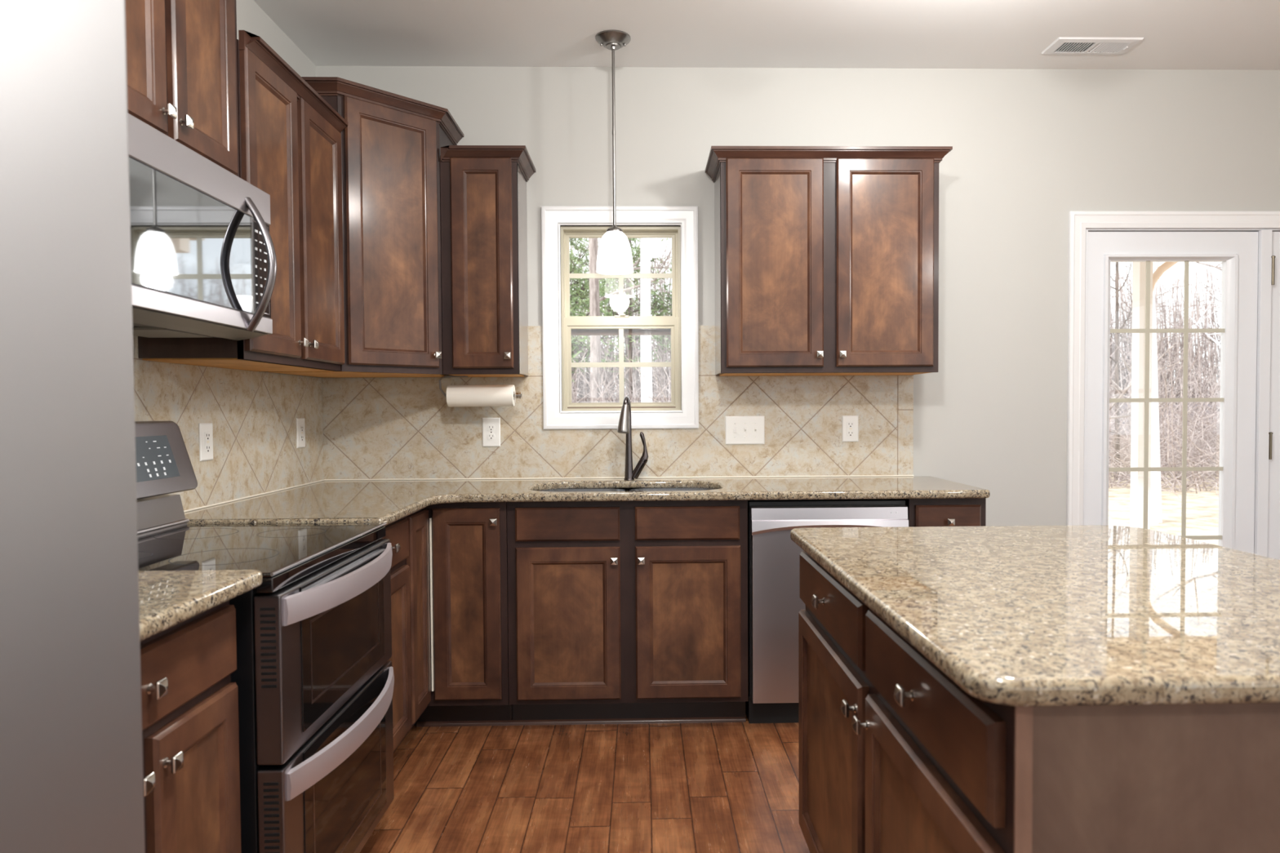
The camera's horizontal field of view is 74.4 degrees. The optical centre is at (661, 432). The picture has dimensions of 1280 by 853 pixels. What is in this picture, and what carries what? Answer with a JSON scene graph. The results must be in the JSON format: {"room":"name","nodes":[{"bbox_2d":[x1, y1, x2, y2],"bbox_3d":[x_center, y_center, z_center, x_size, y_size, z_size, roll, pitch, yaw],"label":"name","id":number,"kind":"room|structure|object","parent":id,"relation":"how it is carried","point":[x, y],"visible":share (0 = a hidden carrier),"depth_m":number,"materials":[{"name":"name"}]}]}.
{"room":"kitchen","nodes":[
{"label":"kitchen","id":0,"kind":"room"},
{"bbox_2d":[235,0,315,76],"bbox_3d":[-1.512,-0.154,0.465,0.140,2.750,6.600,0,2,-1],"label":"wall","id":1,"kind":"structure","parent":0,"point":[251,18],"depth_m":3.28,"materials":[{"name":"grey paint"}]},
{"bbox_2d":[124,0,239,177],"bbox_3d":[-1.306,-1.008,1.978,0.352,0.686,0.840,0,2,-1],"label":"upper cabinet","id":2,"kind":"object","parent":1,"relation":"attached to","point":[182,55],"visible":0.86,"depth_m":2.08,"materials":[{"name":"brown wood"}]},
{"bbox_2d":[127,112,276,340],"bbox_3d":[-1.248,-0.453,1.993,0.457,0.411,0.754,0,2,-1],"label":"microwave","id":3,"kind":"object","parent":2,"relation":"attached to","point":[203,255],"visible":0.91,"depth_m":1.99,"materials":[{"name":"silver metal"}]},
{"bbox_2d":[137,30,347,371],"bbox_3d":[-1.323,-0.679,2.758,0.352,0.923,0.772,0,2,-1],"label":"upper cabinet","id":4,"kind":"object","parent":1,"relation":"attached to","point":[290,136],"visible":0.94,"depth_m":2.68,"materials":[{"name":"brown wood"}]},
{"bbox_2d":[268,76,464,377],"bbox_3d":[-1.192,-0.776,3.432,0.647,1.077,0.647,0,2,-1],"label":"upper cabinet","id":5,"kind":"object","parent":1,"relation":"attached to","point":[392,143],"visible":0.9,"depth_m":3.29,"materials":[{"name":"brown wood"}]},
{"bbox_2d":[360,713,809,852],"bbox_3d":[1.666,1.262,0.553,6.600,0.120,6.940,0,2,-1],"label":"floor","id":6,"kind":"structure","parent":0,"point":[696,787],"depth_m":2.71,"materials":[{"name":"brown wood"}]},
{"bbox_2d":[0,0,144,852],"bbox_3d":[-0.990,0.316,0.556,0.862,1.800,0.926,0,2,-1],"label":"refrigerator","id":7,"kind":"object","parent":6,"relation":"on","point":[71,753],"visible":1,"depth_m":0.88,"materials":[{"name":"silver metal"}]},
{"bbox_2d":[139,600,241,852],"bbox_3d":[-1.126,0.754,1.356,0.655,0.881,0.643,0,2,-1],"label":"base cabinet","id":8,"kind":"object","parent":6,"relation":"on","point":[189,699],"visible":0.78,"depth_m":1.51,"materials":[{"name":"brown wood"}]},
{"bbox_2d":[137,569,262,641],"bbox_3d":[-1.112,0.296,1.343,0.674,0.032,0.642,0,2,-1],"label":"countertop","id":9,"kind":"structure","parent":8,"relation":"on","point":[167,599],"depth_m":1.48,"materials":[{"name":"stone"}]},
{"bbox_2d":[134,421,394,852],"bbox_3d":[-1.084,0.574,2.060,0.744,1.200,0.750,0,2,-1],"label":"range","id":10,"kind":"object","parent":6,"relation":"on","point":[313,676],"visible":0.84,"depth_m":1.94,"materials":[{"name":"black"}]},
{"bbox_2d":[137,522,386,577],"bbox_3d":[-1.081,0.276,2.052,0.592,0.010,0.750,0,2,-1],"label":"cooktop","id":11,"kind":"object","parent":10,"relation":"in","point":[277,550],"depth_m":2.04,"materials":[{"name":"black glass"}]},
{"bbox_2d":[381,516,411,752],"bbox_3d":[-1.159,0.717,2.679,0.655,0.881,0.475,0,2,-1],"label":"base cabinet","id":12,"kind":"object","parent":6,"relation":"on","point":[397,531],"visible":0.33,"depth_m":2.81,"materials":[{"name":"brown wood"}]},
{"bbox_2d":[404,502,512,733],"bbox_3d":[-1.046,0.697,3.360,0.912,0.881,0.877,0,2,-1],"label":"base cabinet","id":13,"kind":"object","parent":6,"relation":"on","point":[457,560],"visible":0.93,"depth_m":3.18,"materials":[{"name":"brown wood"}]},
{"bbox_2d":[184,475,990,526],"bbox_3d":[-0.129,0.240,3.136,2.747,0.032,1.351,0,2,-1],"label":"countertop","id":14,"kind":"structure","parent":13,"relation":"on","point":[388,501],"depth_m":3.17,"materials":[{"name":"stone"}]},
{"bbox_2d":[537,488,715,492],"bbox_3d":[-0.143,0.344,3.453,0.785,0.190,0.444,0,2,-1],"label":"sink","id":15,"kind":"object","parent":14,"relation":"in","point":[639,489],"visible":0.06,"depth_m":3.67,"materials":[{"name":"silver metal"}]},
{"bbox_2d":[537,488,625,492],"bbox_3d":[-0.345,0.345,3.448,0.382,0.190,0.444,0,2,-1],"label":"basin","id":16,"kind":"object","parent":15,"relation":"in","point":[554,490],"depth_m":3.67,"materials":[{"name":"silver metal"}]},
{"bbox_2d":[629,488,715,491],"bbox_3d":[0.058,0.343,3.458,0.383,0.190,0.444,0,2,-1],"label":"basin","id":17,"kind":"object","parent":15,"relation":"in","point":[640,489],"depth_m":3.68,"materials":[{"name":"silver metal"}]},
{"bbox_2d":[617,396,648,479],"bbox_3d":[-0.145,0.025,3.679,0.094,0.368,0.179,1,2,36],"label":"faucet","id":18,"kind":"object","parent":14,"relation":"on","point":[624,426],"visible":1,"depth_m":3.71,"materials":[{"name":"grey metal"}]},
{"bbox_2d":[416,716,746,726],"bbox_3d":[-0.312,1.127,3.289,1.280,0.016,0.014,0,2,-1],"label":"trim","id":19,"kind":"structure","parent":6,"relation":"on","point":[721,719],"depth_m":3.29,"materials":[{"name":"brown wood"}]},
{"bbox_2d":[506,487,747,719],"bbox_3d":[-0.135,0.688,3.493,0.914,0.881,0.655,0,2,-1],"label":"base cabinet","id":20,"kind":"object","parent":6,"relation":"on","point":[616,609],"visible":0.92,"depth_m":3.20,"materials":[{"name":"brown wood"}]},
{"bbox_2d":[745,498,908,723],"bbox_3d":[0.633,0.690,3.495,0.603,0.868,0.637,0,2,-1],"label":"dishwasher","id":21,"kind":"object","parent":6,"relation":"on","point":[775,603],"visible":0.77,"depth_m":3.20,"materials":[{"name":"silver metal"}]},
{"bbox_2d":[901,497,986,526],"bbox_3d":[1.090,0.680,3.523,0.297,0.881,0.655,0,2,-1],"label":"base cabinet","id":22,"kind":"object","parent":6,"relation":"on","point":[971,512],"visible":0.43,"depth_m":3.22,"materials":[{"name":"brown wood"}]},
{"bbox_2d":[798,551,1279,852],"bbox_3d":[0.683,0.736,1.630,0.668,0.881,1.260,0,2,-1],"label":"base cabinet","id":23,"kind":"object","parent":6,"relation":"on","point":[895,756],"visible":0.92,"depth_m":1.02,"materials":[{"name":"brown wood"}]},
{"bbox_2d":[790,524,1279,706],"bbox_3d":[0.804,0.279,1.596,0.915,0.032,1.254,0,2,-1],"label":"countertop","id":24,"kind":"structure","parent":23,"relation":"on","point":[1085,615],"depth_m":1.31,"materials":[{"name":"stone"}]},
{"bbox_2d":[253,0,1279,70],"bbox_3d":[1.649,-1.623,0.502,6.600,0.150,7.000,0,2,-1],"label":"ceiling","id":25,"kind":"structure","parent":0,"point":[1177,34],"depth_m":3.41,"materials":[{"name":"white paint"}]},
{"bbox_2d":[595,30,633,275],"bbox_3d":[-0.198,-1.143,3.472,0.153,0.956,0.153,0,2,-1],"label":"pendant lamp","id":26,"kind":"object","parent":25,"relation":"hanging from","point":[614,257],"visible":1,"depth_m":3.44,"materials":[{"name":"white glass"}]},
{"bbox_2d":[1041,36,1143,54],"bbox_3d":[1.813,-1.628,3.560,0.356,0.014,0.156,0,2,-1],"label":"ceiling vent","id":27,"kind":"object","parent":25,"relation":"in","point":[1062,45],"visible":1,"depth_m":3.55,"materials":[{"name":"white"}]},
{"bbox_2d":[315,66,1279,526],"bbox_3d":[1.575,-0.268,3.910,6.480,2.750,0.140,0,2,-1],"label":"wall","id":28,"kind":"structure","parent":0,"point":[1032,148],"depth_m":3.81,"materials":[{"name":"grey paint"}]},
{"bbox_2d":[440,145,536,377],"bbox_3d":[-0.732,-0.706,3.593,0.354,0.923,0.352,0,2,-1],"label":"upper cabinet","id":29,"kind":"object","parent":28,"relation":"attached to","point":[483,188],"visible":0.98,"depth_m":3.46,"materials":[{"name":"brown wood"}]},
{"bbox_2d":[438,375,522,399],"bbox_3d":[-0.780,-0.193,3.624,0.355,0.103,0.060,0,2,-1],"label":"paper towel holder","id":30,"kind":"object","parent":29,"relation":"attached to","point":[517,395],"visible":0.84,"depth_m":3.62,"materials":[{"name":"silver metal"}]},
{"bbox_2d":[446,384,515,406],"bbox_3d":[-0.776,-0.159,3.625,0.280,0.094,0.094,0,2,-1],"label":"paper towel roll","id":31,"kind":"object","parent":30,"relation":"on","point":[488,395],"visible":0.96,"depth_m":3.58,"materials":[{"name":"white paper"}]},
{"bbox_2d":[133,325,913,512],"bbox_3d":[-0.156,-0.098,2.401,2.664,0.686,2.800,0,2,-1],"label":"backsplash","id":32,"kind":"structure","parent":28,"relation":"attached to","point":[365,428],"depth_m":3.78,"materials":[{"name":"tile"}]},
{"bbox_2d":[198,422,213,461],"bbox_3d":[-1.481,0.030,2.745,0.009,0.122,0.080,0,2,-1],"label":"outlet","id":33,"kind":"object","parent":32,"relation":"attached to","point":[205,429],"visible":1,"depth_m":2.73,"materials":[{"name":"white plastic"}]},
{"bbox_2d":[204,431,210,452],"bbox_3d":[-1.479,0.030,2.745,0.002,0.066,0.033,0,2,-1],"label":"receptacle","id":34,"kind":"object","parent":33,"relation":"attached to","point":[207,434],"depth_m":2.74,"materials":[{"name":"white plastic"}]},
{"bbox_2d":[296,417,305,448],"bbox_3d":[-1.500,0.000,3.507,0.009,0.124,0.078,0,2,-1],"label":"outlet","id":35,"kind":"object","parent":32,"relation":"attached to","point":[300,430],"visible":1,"depth_m":3.49,"materials":[{"name":"white plastic"}]},
{"bbox_2d":[299,425,303,440],"bbox_3d":[-1.498,0.000,3.507,0.002,0.066,0.033,0,2,-1],"label":"receptacle","id":36,"kind":"object","parent":35,"relation":"attached to","point":[301,427],"depth_m":3.50,"materials":[{"name":"white plastic"}]},
{"bbox_2d":[482,417,500,446],"bbox_3d":[-0.764,-0.002,3.775,0.080,0.130,0.009,0,2,-1],"label":"outlet","id":37,"kind":"object","parent":32,"relation":"attached to","point":[491,426],"visible":1,"depth_m":3.77,"materials":[{"name":"white plastic"}]},
{"bbox_2d":[487,424,494,431],"bbox_3d":[-0.764,-0.022,3.773,0.034,0.029,0.003,0,2,-1],"label":"receptacle","id":38,"kind":"object","parent":37,"relation":"attached to","point":[490,427],"depth_m":3.77,"materials":[{"name":"grey plastic"}]},
{"bbox_2d":[487,433,495,439],"bbox_3d":[-0.764,0.017,3.774,0.034,0.029,0.003,0,2,-1],"label":"receptacle","id":39,"kind":"object","parent":37,"relation":"attached to","point":[490,436],"depth_m":3.77,"materials":[{"name":"grey plastic"}]},
{"bbox_2d":[724,416,764,444],"bbox_3d":[0.375,-0.011,3.799,0.177,0.128,0.018,0,2,-1],"label":"light switch","id":40,"kind":"object","parent":32,"relation":"attached to","point":[739,429],"visible":1,"depth_m":3.80,"materials":[{"name":"white plastic"}]},
{"bbox_2d":[841,415,858,441],"bbox_3d":[0.852,-0.018,3.815,0.074,0.118,0.009,0,2,-1],"label":"outlet","id":41,"kind":"object","parent":32,"relation":"attached to","point":[850,424],"visible":1,"depth_m":3.81,"materials":[{"name":"white plastic"}]},
{"bbox_2d":[846,421,853,435],"bbox_3d":[0.852,-0.018,3.812,0.033,0.066,0.002,0,2,-1],"label":"receptacle","id":42,"kind":"object","parent":41,"relation":"attached to","point":[850,424],"depth_m":3.81,"materials":[{"name":"white plastic"}]},
{"bbox_2d":[541,206,698,429],"bbox_3d":[-0.187,-0.515,3.829,0.697,0.992,0.121,0,2,-1],"label":"window","id":43,"kind":"structure","parent":28,"relation":"in","point":[682,411],"depth_m":3.79,"materials":[{"name":"white wood"}]},
{"bbox_2d":[705,146,952,376],"bbox_3d":[0.695,-0.715,3.628,0.991,0.923,0.352,0,2,-1],"label":"upper cabinet","id":44,"kind":"object","parent":28,"relation":"attached to","point":[826,257],"visible":1,"depth_m":3.49,"materials":[{"name":"brown wood"}]},
{"bbox_2d":[1085,231,1258,553],"bbox_3d":[2.341,0.086,3.897,0.792,2.010,0.056,0,2,-1],"label":"door","id":45,"kind":"structure","parent":28,"relation":"in","point":[1237,251],"depth_m":3.88,"materials":[{"name":"white wood"}]},
{"bbox_2d":[1066,211,1279,525],"bbox_3d":[2.803,0.046,3.869,1.903,2.110,0.020,0,2,-1],"label":"trim","id":46,"kind":"structure","parent":28,"relation":"attached to","point":[1078,221],"depth_m":3.83,"materials":[{"name":"white wood"}]},
{"bbox_2d":[1083,228,1279,556],"bbox_3d":[2.800,0.076,3.946,1.752,2.046,0.144,0,2,-1],"label":"trim","id":47,"kind":"structure","parent":28,"relation":"attached to","point":[1264,237],"depth_m":3.86,"materials":[{"name":"white wood"}]},
{"bbox_2d":[1267,231,1279,559],"bbox_3d":[3.220,0.081,3.911,0.870,2.010,0.071,0,2,-1],"label":"door","id":48,"kind":"structure","parent":28,"relation":"in","point":[1273,510],"depth_m":3.89,"materials":[{"name":"white wood"}]},
{"label":"outside","id":49,"kind":"structure","parent":0,"visible":0},
{"bbox_2d":[1108,450,1218,545],"bbox_3d":[13.299,1.374,11.680,110.000,0.200,105.000,0,2,-1],"label":"ground","id":50,"kind":"structure","parent":49,"point":[1202,513],"depth_m":13.64,"materials":[{"name":"white snow"}]},
{"bbox_2d":[569,238,671,403],"bbox_3d":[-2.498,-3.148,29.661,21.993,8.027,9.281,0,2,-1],"label":"undergrowth","id":51,"kind":"object","parent":50,"relation":"on","point":[663,281],"visible":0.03,"depth_m":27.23,"materials":[{"name":"plant"}]},
{"bbox_2d":[640,238,653,402],"bbox_3d":[0.073,-4.989,12.827,1.875,12.905,3.408,1,2,40],"label":"tree","id":52,"kind":"object","parent":50,"relation":"on","point":[645,283],"visible":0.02,"depth_m":12.74,"materials":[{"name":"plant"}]},
{"bbox_2d":[1109,262,1132,479],"bbox_3d":[10.431,-2.356,19.151,2.296,7.169,2.226,0,2,-1],"label":"tree","id":53,"kind":"object","parent":50,"relation":"on","point":[1117,446],"visible":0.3,"depth_m":19.28,"materials":[{"name":"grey plant"}]},
{"bbox_2d":[1111,297,1183,421],"bbox_3d":[16.207,-2.720,28.762,2.149,7.294,2.882,-1,2,-31],"label":"tree","id":54,"kind":"object","parent":50,"relation":"on","point":[1157,297],"visible":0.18,"depth_m":28.74,"materials":[{"name":"grey plant"}]},
{"bbox_2d":[1109,338,1192,419],"bbox_3d":[8.754,-3.129,16.404,2.850,8.893,2.648,1,2,39],"label":"tree","id":55,"kind":"object","parent":50,"relation":"on","point":[1122,393],"visible":0.11,"depth_m":16.30,"materials":[{"name":"grey plant"}]},
{"bbox_2d":[1129,262,1177,529],"bbox_3d":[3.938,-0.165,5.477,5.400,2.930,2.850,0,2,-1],"label":"porch post","id":56,"kind":"object","parent":50,"relation":"on","point":[1139,268],"visible":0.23,"depth_m":6.57,"materials":[{"name":"beige wood"}]},
{"bbox_2d":[1150,262,1162,523],"bbox_3d":[6.942,-4.382,12.189,3.031,11.669,2.586,-2,2,-37],"label":"birch tree","id":57,"kind":"object","parent":50,"relation":"on","point":[1156,513],"visible":0.02,"depth_m":12.12,"materials":[{"name":"white plant"}]},
{"bbox_2d":[1108,268,1220,498],"bbox_3d":[15.469,-0.620,22.556,20.612,5.284,19.924,0,2,-1],"label":"trees","id":58,"kind":"object","parent":50,"relation":"on","point":[1204,440],"visible":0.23,"depth_m":18.71,"materials":[{"name":"plant"}]},
{"bbox_2d":[1109,402,1219,449],"bbox_3d":[15.815,-0.215,31.180,18.140,1.950,0.140,0,2,-1],"label":"trees","id":59,"kind":"object","parent":50,"relation":"on","point":[1208,405],"visible":0.02,"depth_m":31.27,"materials":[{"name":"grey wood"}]},
{"bbox_2d":[1109,262,1222,404],"bbox_3d":[17.675,-3.366,33.818,20.346,8.001,5.522,0,2,0],"label":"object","id":60,"kind":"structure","parent":50,"relation":"on","point":[1174,325],"depth_m":33.05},
{"bbox_2d":[1129,262,1220,466],"bbox_3d":[13.007,-2.728,21.451,2.350,7.757,1.684,0,2,-1],"label":"tree","id":61,"kind":"object","parent":50,"relation":"on","point":[1162,339],"visible":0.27,"depth_m":21.48,"materials":[{"name":"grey plant"}]},
{"bbox_2d":[1188,282,1221,408],"bbox_3d":[13.046,-2.864,18.813,2.296,8.177,3.003,1,2,35],"label":"tree","id":62,"kind":"object","parent":50,"relation":"on","point":[1215,290],"visible":0.12,"depth_m":19.28,"materials":[{"name":"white plant"}]},
{"bbox_2d":[1189,284,1221,344],"bbox_3d":[19.128,-4.110,26.382,3.906,10.173,3.458,0,2,15],"label":"tree","id":63,"kind":"object","parent":50,"relation":"on","point":[1216,284],"visible":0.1,"depth_m":27.23,"materials":[{"name":"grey plant"}]},
{"bbox_2d":[1195,282,1221,411],"bbox_3d":[17.201,-3.427,25.014,2.457,8.905,3.222,1,2,29],"label":"tree","id":64,"kind":"object","parent":50,"relation":"on","point":[1203,282],"visible":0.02,"depth_m":24.80,"materials":[{"name":"grey plant"}]},
{"bbox_2d":[1195,262,1222,271],"bbox_3d":[10.773,-4.216,16.181,2.304,11.051,3.439,0,2,19],"label":"tree","id":65,"kind":"object","parent":50,"relation":"on","point":[1213,266],"visible":0.02,"depth_m":16.76,"materials":[{"name":"grey plant"}]},
{"bbox_2d":[1200,315,1221,370],"bbox_3d":[16.197,-4.336,21.673,3.796,10.924,2.924,-1,2,-21],"label":"tree","id":66,"kind":"object","parent":50,"relation":"on","point":[1200,315],"visible":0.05,"depth_m":22.07,"materials":[{"name":"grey plant"}]},
{"bbox_3d":[-11.990,0.788,33.307,30.500,0.030,40.500,0,2,-1],"label":"floor","id":67,"kind":"structure","parent":50,"relation":"on","visible":0},
{"bbox_2d":[569,238,659,383],"bbox_3d":[-2.233,-3.062,18.897,3.682,8.735,3.504,-1,2,-30],"label":"pine tree","id":68,"kind":"object","parent":67,"relation":"on","point":[582,292],"visible":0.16,"depth_m":18.48,"materials":[{"name":"green plant"}]},
{"bbox_2d":[572,238,671,402],"bbox_3d":[-0.991,-3.568,22.749,3.795,9.517,3.705,0,2,-1],"label":"pine tree","id":69,"kind":"object","parent":67,"relation":"on","point":[627,282],"visible":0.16,"depth_m":22.71,"materials":[{"name":"green plant"}]},
{"bbox_2d":[588,238,671,402],"bbox_3d":[-1.197,-4.774,17.517,3.555,12.228,2.718,-1,2,-13],"label":"tree","id":70,"kind":"object","parent":67,"relation":"on","point":[594,300],"visible":0.16,"depth_m":16.70,"materials":[{"name":"grey plant"}]},
{"bbox_2d":[601,240,661,402],"bbox_3d":[-0.955,-2.773,27.922,2.107,7.638,2.259,0,2,-1],"label":"tree","id":71,"kind":"object","parent":67,"relation":"on","point":[651,283],"visible":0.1,"depth_m":27.49,"materials":[{"name":"grey plant"}]},
{"bbox_2d":[623,282,671,378],"bbox_3d":[-0.011,-3.331,19.677,2.112,9.203,2.606,0,2,13],"label":"tree","id":72,"kind":"object","parent":67,"relation":"on","point":[661,354],"visible":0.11,"depth_m":20.15,"materials":[{"name":"grey plant"}]},
{"bbox_2d":[631,238,671,362],"bbox_3d":[1.028,-3.548,22.808,4.424,9.452,3.826,0,2,-1],"label":"pine tree","id":73,"kind":"object","parent":67,"relation":"on","point":[662,343],"visible":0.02,"depth_m":22.67,"materials":[{"name":"green plant"}]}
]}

